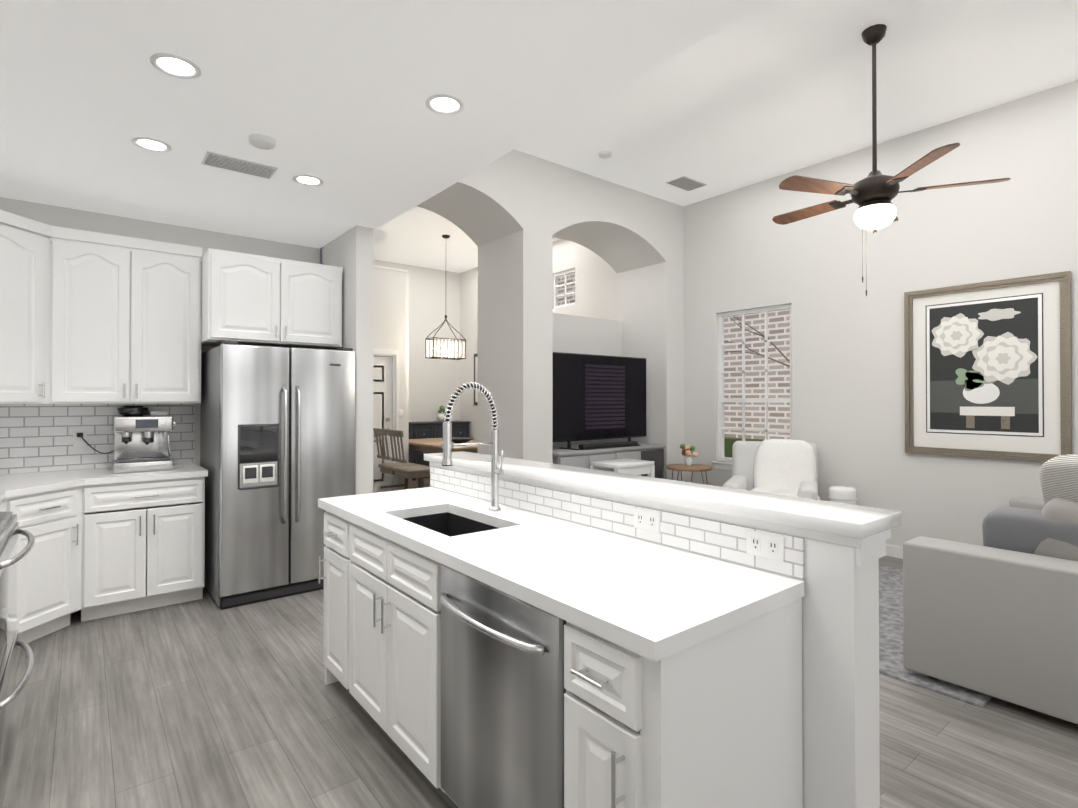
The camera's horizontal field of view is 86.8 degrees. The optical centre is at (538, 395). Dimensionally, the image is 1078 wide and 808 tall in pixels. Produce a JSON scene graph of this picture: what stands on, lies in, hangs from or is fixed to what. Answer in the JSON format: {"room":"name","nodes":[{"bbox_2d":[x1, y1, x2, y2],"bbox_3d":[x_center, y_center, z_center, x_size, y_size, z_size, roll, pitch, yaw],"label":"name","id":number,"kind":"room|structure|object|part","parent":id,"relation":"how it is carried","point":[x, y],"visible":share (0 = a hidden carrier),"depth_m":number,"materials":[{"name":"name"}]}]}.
{"room":"kitchen","nodes":[
{"label":"kitchen","id":0,"kind":"room"},
{"bbox_2d":[0,197,319,473],"bbox_3d":[-3.031,-0.533,4.262,2.690,3.950,0.100,0,-1,-39],"label":"wall","id":1,"kind":"structure","parent":0,"point":[77,219],"depth_m":4.34,"materials":[{"name":"white paint"}]},
{"bbox_2d":[0,210,51,403],"bbox_3d":[-3.416,-0.514,3.376,0.778,1.140,0.797,0,-1,-39],"label":"upper cabinet","id":2,"kind":"object","parent":1,"relation":"attached to","point":[25,243],"depth_m":3.49,"materials":[{"name":"white wood"}]},
{"bbox_2d":[0,403,194,473],"bbox_3d":[-3.318,0.292,3.955,1.604,0.464,0.009,0,-1,-39],"label":"tile backsplash","id":3,"kind":"structure","parent":1,"relation":"attached to","point":[36,437],"depth_m":3.97,"materials":[{"name":"white tile"}]},
{"bbox_2d":[73,430,112,453],"bbox_3d":[-3.138,0.335,4.049,0.265,0.168,0.068,0,-1,-39],"label":"outlet","id":4,"kind":"object","parent":3,"relation":"attached to","point":[79,438],"visible":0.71,"depth_m":4.01,"materials":[{"name":"white plastic"}]},
{"bbox_2d":[52,226,203,403],"bbox_3d":[-2.914,-0.510,4.052,0.850,1.140,0.367,0,-1,-39],"label":"upper cabinet","id":5,"kind":"object","parent":1,"relation":"attached to","point":[88,317],"depth_m":3.89,"materials":[{"name":"white wood"}]},
{"bbox_2d":[200,248,342,349],"bbox_3d":[-2.130,-0.704,4.507,0.938,0.635,0.636,0,-1,-39],"label":"upper cabinet","id":6,"kind":"object","parent":1,"relation":"attached to","point":[246,299],"depth_m":4.22,"materials":[{"name":"white wood"}]},
{"bbox_2d":[320,247,321,263],"bbox_3d":[-3.255,-0.514,6.841,0.100,3.950,4.550,0,-1,-39],"label":"wall","id":7,"kind":"structure","parent":0,"point":[321,255],"depth_m":5.15,"materials":[{"name":"white paint"}]},
{"bbox_2d":[0,0,768,248],"bbox_3d":[-0.520,-1.930,1.337,2.750,1.200,7.620,0,-1,-39],"label":"ceiling","id":8,"kind":"structure","parent":0,"point":[333,95],"depth_m":2.49,"materials":[{"name":"white paint"}]},
{"bbox_2d":[131,137,171,151],"bbox_3d":[-2.032,-1.312,2.992,0.176,0.010,0.176,0,-1,-39],"label":"recessed light","id":9,"kind":"object","parent":8,"relation":"in","point":[150,144],"visible":1,"depth_m":2.99,"materials":[{"name":"white plastic"}]},
{"bbox_2d":[150,53,200,78],"bbox_3d":[-1.456,-1.318,2.288,0.176,0.010,0.176,0,-1,-39],"label":"recessed light","id":10,"kind":"object","parent":8,"relation":"in","point":[173,65],"visible":1,"depth_m":2.28,"materials":[{"name":"white plastic"}]},
{"bbox_2d":[201,151,277,178],"bbox_3d":[-1.710,-1.309,3.262,0.360,0.012,0.200,0,-1,-39],"label":"ceiling vent","id":11,"kind":"object","parent":8,"relation":"in","point":[213,159],"visible":1,"depth_m":3.24,"materials":[{"name":"white metal"}]},
{"bbox_2d":[248,134,275,149],"bbox_3d":[-1.426,-1.302,2.939,0.130,0.032,0.130,0,-1,-39],"label":"smoke detector","id":12,"kind":"object","parent":8,"relation":"attached to","point":[263,141],"visible":1,"depth_m":2.91,"materials":[{"name":"white plastic"}]},
{"bbox_2d":[292,174,322,185],"bbox_3d":[-1.408,-1.309,3.478,0.176,0.010,0.176,0,-1,-39],"label":"recessed light","id":13,"kind":"object","parent":8,"relation":"in","point":[307,180],"visible":1,"depth_m":3.47,"materials":[{"name":"white plastic"}]},
{"bbox_2d":[425,94,463,114],"bbox_3d":[-0.427,-1.315,2.585,0.176,0.010,0.176,0,-1,-39],"label":"recessed light","id":14,"kind":"object","parent":8,"relation":"in","point":[444,104],"visible":1,"depth_m":2.58,"materials":[{"name":"white"}]},
{"bbox_2d":[374,265,407,489],"bbox_3d":[-2.730,-0.184,7.815,1.940,3.305,0.160,0,-1,-39],"label":"wall","id":15,"kind":"structure","parent":0,"point":[389,308],"depth_m":8.25,"materials":[{"name":"white paint"}]},
{"bbox_2d":[373,349,398,492],"bbox_3d":[-2.451,0.410,8.014,0.970,2.120,0.148,0,-1,-39],"label":"hall door","id":16,"kind":"structure","parent":15,"relation":"in","point":[386,352],"depth_m":8.19,"materials":[{"name":"white wood"}]},
{"bbox_3d":[-2.439,0.445,8.023,0.858,2.049,0.148,0,-1,-39],"label":"hall door leaf","id":17,"kind":"part","parent":16,"relation":"part of","materials":[{"name":"white wood"}]},
{"bbox_2d":[399,410,402,417],"bbox_3d":[-2.014,0.272,8.302,0.070,0.120,0.005,0,-1,-39],"label":"light switch","id":18,"kind":"object","parent":15,"relation":"attached to","point":[400,413],"visible":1,"depth_m":8.30,"materials":[{"name":"white plastic"}]},
{"bbox_2d":[406,274,408,487],"bbox_3d":[-2.510,-0.162,9.142,0.100,3.280,1.680,0,-1,-39],"label":"wall","id":19,"kind":"structure","parent":0,"point":[407,367],"depth_m":8.51,"materials":[{"name":"white paint"}]},
{"bbox_2d":[374,259,459,421],"bbox_3d":[-3.026,-0.492,9.871,4.040,3.950,0.100,0,-1,-39],"label":"wall","id":20,"kind":"structure","parent":0,"point":[434,300],"depth_m":10.62,"materials":[{"name":"white paint"}]},
{"bbox_2d":[374,206,559,272],"bbox_3d":[-1.661,-2.430,8.064,3.900,0.100,4.450,0,-1,-39],"label":"ceiling","id":21,"kind":"structure","parent":0,"point":[413,236],"depth_m":8.93,"materials":[{"name":"white paint"}]},
{"bbox_2d":[425,235,465,359],"bbox_3d":[-1.388,-1.458,8.500,0.552,1.836,0.244,0,-1,-39],"label":"pendant chandelier","id":22,"kind":"object","parent":21,"relation":"hanging from","point":[449,341],"visible":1,"depth_m":8.47,"materials":[{"name":"black metal"}]},
{"bbox_2d":[322,149,683,494],"bbox_3d":[-0.078,-0.520,5.956,4.040,3.950,0.800,0,-1,-39],"label":"wall","id":23,"kind":"structure","parent":0,"point":[511,214],"depth_m":5.68,"materials":[{"name":"white paint"}]},
{"bbox_2d":[0,477,1077,807],"bbox_3d":[-0.371,1.472,4.234,6.830,0.060,12.200,0,-1,-39],"label":"floor","id":24,"kind":"structure","parent":0,"point":[206,702],"depth_m":2.41,"materials":[{"name":"grey wood"}]},
{"bbox_2d":[0,498,7,511],"bbox_3d":[-2.887,0.993,2.575,0.616,0.874,0.798,0,-1,-39],"label":"base cabinet","id":25,"kind":"object","parent":24,"relation":"on","point":[4,506],"depth_m":3.10,"materials":[{"name":"white wood"}]},
{"bbox_2d":[0,469,86,504],"bbox_3d":[-3.049,0.538,3.055,0.960,0.040,1.745,0,-1,-39],"label":"countertop","id":26,"kind":"structure","parent":25,"relation":"on","point":[16,484],"depth_m":3.45,"materials":[{"name":"white stone"}]},
{"bbox_2d":[0,511,34,766],"bbox_3d":[-2.322,0.918,2.018,0.802,1.015,0.765,0,-1,-39],"label":"range","id":27,"kind":"object","parent":24,"relation":"on","point":[10,558],"visible":1,"depth_m":2.21,"materials":[{"name":"silver metal"}]},
{"bbox_2d":[8,485,87,646],"bbox_3d":[-3.109,0.997,3.132,0.964,0.874,0.350,0,-1,-39],"label":"base cabinet","id":28,"kind":"object","parent":24,"relation":"on","point":[52,579],"depth_m":3.36,"materials":[{"name":"white wood"}]},
{"bbox_2d":[86,463,207,484],"bbox_3d":[-2.889,0.544,3.898,1.002,0.040,0.627,0,-1,-39],"label":"countertop","id":29,"kind":"structure","parent":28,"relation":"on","point":[183,470],"depth_m":3.81,"materials":[{"name":"white stone"}]},
{"bbox_2d":[112,406,175,472],"bbox_3d":[-2.789,0.300,4.032,0.360,0.450,0.392,0,-1,-39],"label":"espresso machine","id":30,"kind":"object","parent":29,"relation":"on","point":[141,442],"visible":0.98,"depth_m":3.98,"materials":[{"name":"silver metal"}]},
{"bbox_2d":[200,341,355,609],"bbox_3d":[-1.998,0.543,4.372,0.912,1.800,0.924,0,-1,-39],"label":"fridge","id":31,"kind":"object","parent":24,"relation":"on","point":[277,441],"visible":0.92,"depth_m":4.01,"materials":[{"name":"grey metal"}]},
{"bbox_2d":[318,511,341,684],"bbox_3d":[-0.718,0.995,2.865,0.615,0.874,0.383,0,-1,-39],"label":"base cabinet","id":32,"kind":"object","parent":24,"relation":"on","point":[332,641],"depth_m":2.70,"materials":[{"name":"white wood"}]},
{"bbox_2d":[373,428,390,459],"bbox_3d":[-2.160,0.671,7.841,0.077,0.419,0.420,0,-1,-39],"label":"dining chair","id":33,"kind":"object","parent":24,"relation":"on","point":[378,431],"depth_m":7.81,"materials":[{"name":"brown wood"}]},
{"bbox_2d":[342,514,430,780],"bbox_3d":[-0.356,0.991,2.412,0.615,0.874,0.858,0,-1,-39],"label":"base cabinet","id":34,"kind":"object","parent":24,"relation":"on","point":[386,583],"depth_m":2.19,"materials":[{"name":"white wood"}]},
{"bbox_2d":[388,429,406,462],"bbox_3d":[-1.860,0.668,7.466,0.077,0.419,0.420,0,-1,-39],"label":"dining chair","id":35,"kind":"object","parent":24,"relation":"on","point":[395,433],"depth_m":7.44,"materials":[{"name":"brown wood"}]},
{"bbox_2d":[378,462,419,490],"bbox_3d":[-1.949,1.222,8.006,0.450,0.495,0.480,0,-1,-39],"label":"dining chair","id":36,"kind":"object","parent":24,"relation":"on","point":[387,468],"depth_m":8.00,"materials":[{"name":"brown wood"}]},
{"bbox_2d":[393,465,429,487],"bbox_3d":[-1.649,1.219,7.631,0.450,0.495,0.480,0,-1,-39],"label":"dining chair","id":37,"kind":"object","parent":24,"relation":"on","point":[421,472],"depth_m":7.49,"materials":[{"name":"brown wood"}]},
{"bbox_2d":[409,421,470,480],"bbox_3d":[-1.868,0.987,10.389,1.170,1.000,0.480,0,-1,-39],"label":"sideboard","id":38,"kind":"object","parent":24,"relation":"on","point":[426,429],"visible":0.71,"depth_m":10.04,"materials":[{"name":"grey wood"}]},
{"bbox_2d":[437,405,445,421],"bbox_3d":[-1.763,0.337,10.489,0.214,0.299,0.252,0,-1,-39],"label":"plant pot","id":39,"kind":"object","parent":38,"relation":"on","point":[440,417],"visible":0.77,"depth_m":10.41,"materials":[{"name":"white ceramic"}]},
{"bbox_2d":[409,438,477,452],"bbox_3d":[-1.329,1.089,8.528,0.950,0.770,1.900,0,-1,-39],"label":"dining table","id":40,"kind":"object","parent":24,"relation":"on","point":[432,445],"visible":0.12,"depth_m":8.26,"materials":[{"name":"brown wood"}]},
{"bbox_2d":[452,437,473,442],"bbox_3d":[-1.153,0.666,8.351,0.400,0.070,0.400,0,-1,-39],"label":"bowl","id":41,"kind":"object","parent":40,"relation":"on","point":[460,439],"visible":0.85,"depth_m":8.26,"materials":[{"name":"grey ceramic"}]},
{"bbox_2d":[430,559,459,807],"bbox_3d":[0.099,0.987,1.842,0.615,0.874,0.656,0,-1,-39],"label":"base cabinet","id":42,"kind":"object","parent":24,"relation":"on","point":[435,567],"depth_m":1.91,"materials":[{"name":"white wood"}]},
{"bbox_2d":[440,564,565,807],"bbox_3d":[0.075,0.989,1.819,0.681,0.871,0.596,0,-1,-39],"label":"dishwasher","id":43,"kind":"object","parent":24,"relation":"on","point":[503,690],"visible":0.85,"depth_m":1.61,"materials":[{"name":"grey metal"}]},
{"bbox_2d":[553,441,664,478],"bbox_3d":[0.632,1.018,6.386,1.640,0.880,0.695,0,-1,-39],"label":"media console","id":44,"kind":"object","parent":24,"relation":"on","point":[642,451],"visible":0.23,"depth_m":6.14,"materials":[{"name":"grey wood"}]},
{"bbox_2d":[553,352,645,449],"bbox_3d":[0.685,0.067,6.343,1.500,1.019,0.300,0,-1,-39],"label":"flat-screen tv","id":45,"kind":"object","parent":44,"relation":"on","point":[597,397],"visible":0.94,"depth_m":6.28,"materials":[{"name":"black plastic"}]},
{"bbox_2d":[579,441,637,449],"bbox_3d":[0.768,0.548,6.227,0.850,0.054,0.080,0,-1,-39],"label":"soundbar","id":46,"kind":"object","parent":44,"relation":"on","point":[606,445],"visible":0.98,"depth_m":6.16,"materials":[{"name":"black plastic"}]},
{"bbox_2d":[590,458,654,477],"bbox_3d":[0.852,1.060,5.822,0.540,0.762,0.390,0,-1,-39],"label":"table","id":47,"kind":"object","parent":24,"relation":"on","point":[632,466],"visible":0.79,"depth_m":5.73,"materials":[{"name":"white paint"}]},
{"bbox_2d":[564,598,802,807],"bbox_3d":[0.386,0.985,1.483,0.615,0.874,0.300,0,-1,-39],"label":"base cabinet","id":48,"kind":"object","parent":24,"relation":"on","point":[715,721],"depth_m":1.32,"materials":[{"name":"white wood"}]},
{"bbox_2d":[318,487,804,661],"bbox_3d":[-0.190,0.532,2.195,0.620,0.040,2.145,0,-1,-39],"label":"countertop","id":49,"kind":"structure","parent":48,"relation":"on","point":[653,601],"depth_m":1.64,"materials":[{"name":"white stone"}]},
{"bbox_2d":[402,512,497,536],"bbox_3d":[-0.377,0.664,2.380,0.328,0.219,0.588,0,-1,-39],"label":"sink","id":50,"kind":"object","parent":49,"relation":"in","point":[448,524],"visible":0.04,"depth_m":2.64,"materials":[{"name":"grey metal"}]},
{"bbox_2d":[441,382,503,510],"bbox_3d":[-0.280,0.228,2.470,0.297,0.571,0.092,0,-1,-39],"label":"faucet","id":51,"kind":"object","parent":49,"relation":"on","point":[447,445],"visible":1,"depth_m":2.52,"materials":[{"name":"silver metal"}]},
{"bbox_2d":[666,464,711,484],"bbox_3d":[1.661,1.125,6.363,0.500,0.664,0.525,0,-1,-39],"label":"round side table","id":52,"kind":"object","parent":24,"relation":"on","point":[692,468],"visible":0.65,"depth_m":6.23,"materials":[{"name":"brown wood"}]},
{"bbox_2d":[680,444,697,465],"bbox_3d":[1.673,0.666,6.361,0.163,0.250,0.213,0,-1,-39],"label":"flower vase","id":53,"kind":"object","parent":52,"relation":"on","point":[687,453],"visible":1,"depth_m":6.33,"materials":[{"name":"white glass"}]},
{"bbox_2d":[828,485,856,504],"bbox_3d":[2.780,1.143,5.218,0.236,0.612,0.236,0,-1,-39],"label":"stool","id":54,"kind":"object","parent":24,"relation":"on","point":[842,494],"visible":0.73,"depth_m":5.13,"materials":[{"name":"white fabric"}]},
{"bbox_2d":[879,565,991,707],"bbox_3d":[2.007,1.436,4.266,2.055,0.012,2.620,0,-1,-39],"label":"living room rug","id":55,"kind":"object","parent":24,"relation":"on","point":[891,622],"visible":0.14,"depth_m":3.21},
{"bbox_2d":[723,439,819,499],"bbox_3d":[2.178,0.930,5.317,0.804,1.013,0.990,0,0,26],"label":"armchair","id":56,"kind":"object","parent":55,"relation":"on","point":[787,467],"visible":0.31,"depth_m":5.45,"materials":[{"name":"white fabric"}]},
{"bbox_2d":[903,454,1077,723],"bbox_3d":[3.039,0.853,3.213,2.260,1.136,1.020,0,-1,-39],"label":"sofa","id":57,"kind":"object","parent":24,"relation":"on","point":[995,614],"visible":1,"depth_m":2.64,"materials":[{"name":"grey fabric"}]},
{"bbox_2d":[432,466,879,807],"bbox_3d":[0.155,0.913,2.393,0.150,1.030,2.280,0,-1,-39],"label":"wall","id":58,"kind":"structure","parent":0,"point":[840,691],"depth_m":1.51,"materials":[{"name":"white paint"}]},
{"bbox_2d":[430,466,803,580],"bbox_3d":[0.055,0.455,2.394,0.008,0.114,2.140,0,-1,-39],"label":"backsplash","id":59,"kind":"structure","parent":58,"relation":"attached to","point":[715,539],"depth_m":2.05,"materials":[{"name":"white tile"}]},
{"bbox_2d":[634,508,659,532],"bbox_3d":[0.374,0.435,1.983,0.006,0.070,0.116,0,-1,-39],"label":"outlet","id":60,"kind":"object","parent":59,"relation":"attached to","point":[648,520],"depth_m":1.98,"materials":[{"name":"white plastic"}]},
{"bbox_2d":[746,530,783,561],"bbox_3d":[0.649,0.433,1.639,0.006,0.070,0.116,0,-1,-39],"label":"outlet","id":61,"kind":"object","parent":59,"relation":"attached to","point":[765,545],"depth_m":1.64,"materials":[{"name":"white plastic"}]},
{"bbox_2d":[424,451,901,565],"bbox_3d":[0.174,0.386,2.413,0.260,0.115,2.340,0,-1,-39],"label":"countertop","id":62,"kind":"structure","parent":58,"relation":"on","point":[864,531],"depth_m":1.81,"materials":[{"name":"white stone"}]},
{"bbox_2d":[460,80,1077,546],"bbox_3d":[2.273,-0.517,6.362,0.140,3.950,12.200,0,-1,-39],"label":"wall","id":63,"kind":"structure","parent":0,"point":[742,250],"depth_m":5.22,"materials":[{"name":"white paint"}]},
{"bbox_2d":[474,353,477,404],"bbox_3d":[-0.917,-0.289,10.211,0.036,0.950,0.900,0,-1,-39],"label":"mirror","id":64,"kind":"object","parent":63,"relation":"attached to","point":[476,377],"visible":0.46,"depth_m":10.48,"materials":[{"name":"mirror"}]},
{"bbox_2d":[553,269,574,308],"bbox_3d":[0.418,-1.610,8.696,0.055,0.548,0.548,0,-1,-39],"label":"dining room window","id":65,"kind":"structure","parent":63,"relation":"in","point":[555,288],"depth_m":8.77,"materials":[{"name":"white wood"}]},
{"bbox_2d":[712,304,791,469],"bbox_3d":[2.337,-0.051,6.218,0.135,1.784,0.960,0,-1,-39],"label":"living room window","id":66,"kind":"structure","parent":63,"relation":"in","point":[727,463],"depth_m":6.33,"materials":[{"name":"white wood"}]},
{"bbox_2d":[886,544,902,558],"bbox_3d":[4.285,1.388,3.705,0.014,0.100,5.360,0,-1,-39],"label":"baseboard","id":67,"kind":"structure","parent":63,"relation":"attached to","point":[894,551],"depth_m":5.08,"materials":[{"name":"white wood"}]},
{"bbox_2d":[904,271,1071,461],"bbox_3d":[3.563,-0.201,4.600,0.038,1.410,1.080,0,-1,-39],"label":"art","id":68,"kind":"object","parent":63,"relation":"attached to","point":[988,368],"visible":1,"depth_m":4.54,"materials":[{"name":"brown"}]},
{"bbox_2d":[515,0,1077,205],"bbox_3d":[2.341,-2.417,3.070,3.880,0.200,6.750,0,-1,-39],"label":"ceiling","id":69,"kind":"structure","parent":0,"point":[769,89],"depth_m":4.29,"materials":[{"name":"white paint"}]},
{"bbox_2d":[598,150,611,158],"bbox_3d":[0.629,-2.283,5.420,0.130,0.032,0.130,0,-1,-39],"label":"smoke detector","id":70,"kind":"object","parent":69,"relation":"attached to","point":[604,154],"visible":1,"depth_m":5.39,"materials":[{"name":"white plastic"}]},
{"bbox_2d":[666,176,706,190],"bbox_3d":[1.597,-2.288,6.180,0.400,0.012,0.250,0,-1,-39],"label":"ceiling vent","id":71,"kind":"object","parent":69,"relation":"in","point":[686,183],"visible":0.98,"depth_m":6.16,"materials":[{"name":"white metal"}]},
{"bbox_2d":[772,24,1009,295],"bbox_3d":[2.111,-1.475,3.661,1.338,1.674,1.306,0,-1,-39],"label":"ceiling fan","id":72,"kind":"object","parent":69,"relation":"hanging from","point":[874,192],"visible":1,"depth_m":3.54,"materials":[{"name":"brown wood"}]},
{"label":"outside","id":73,"kind":"structure","parent":0,"visible":0},
{"bbox_2d":[558,273,789,439],"bbox_3d":[4.009,-1.768,9.677,0.100,7.500,14.000,0,-1,-39],"label":"brick wall","id":74,"kind":"structure","parent":73,"point":[779,381],"depth_m":9.90,"materials":[{"name":"white brick"}]},
{"bbox_3d":[2.685,1.974,8.592,3.290,0.100,14.000,0,-1,-39],"label":"lawn","id":75,"kind":"structure","parent":73,"visible":0},
{"bbox_2d":[724,437,763,457],"bbox_3d":[3.849,1.345,9.527,0.290,1.168,14.000,0,-1,-39],"label":"hedge","id":76,"kind":"object","parent":75,"relation":"on","point":[728,446],"depth_m":9.95,"materials":[{"name":"green plant"}]},
{"bbox_2d":[724,316,789,366],"bbox_3d":[3.303,0.158,7.943,0.262,3.487,2.293,0,-1,-39],"label":"branches","id":77,"kind":"object","parent":75,"relation":"on","point":[773,344],"visible":0.25,"depth_m":8.14,"materials":[{"name":"grey"}]}
]}

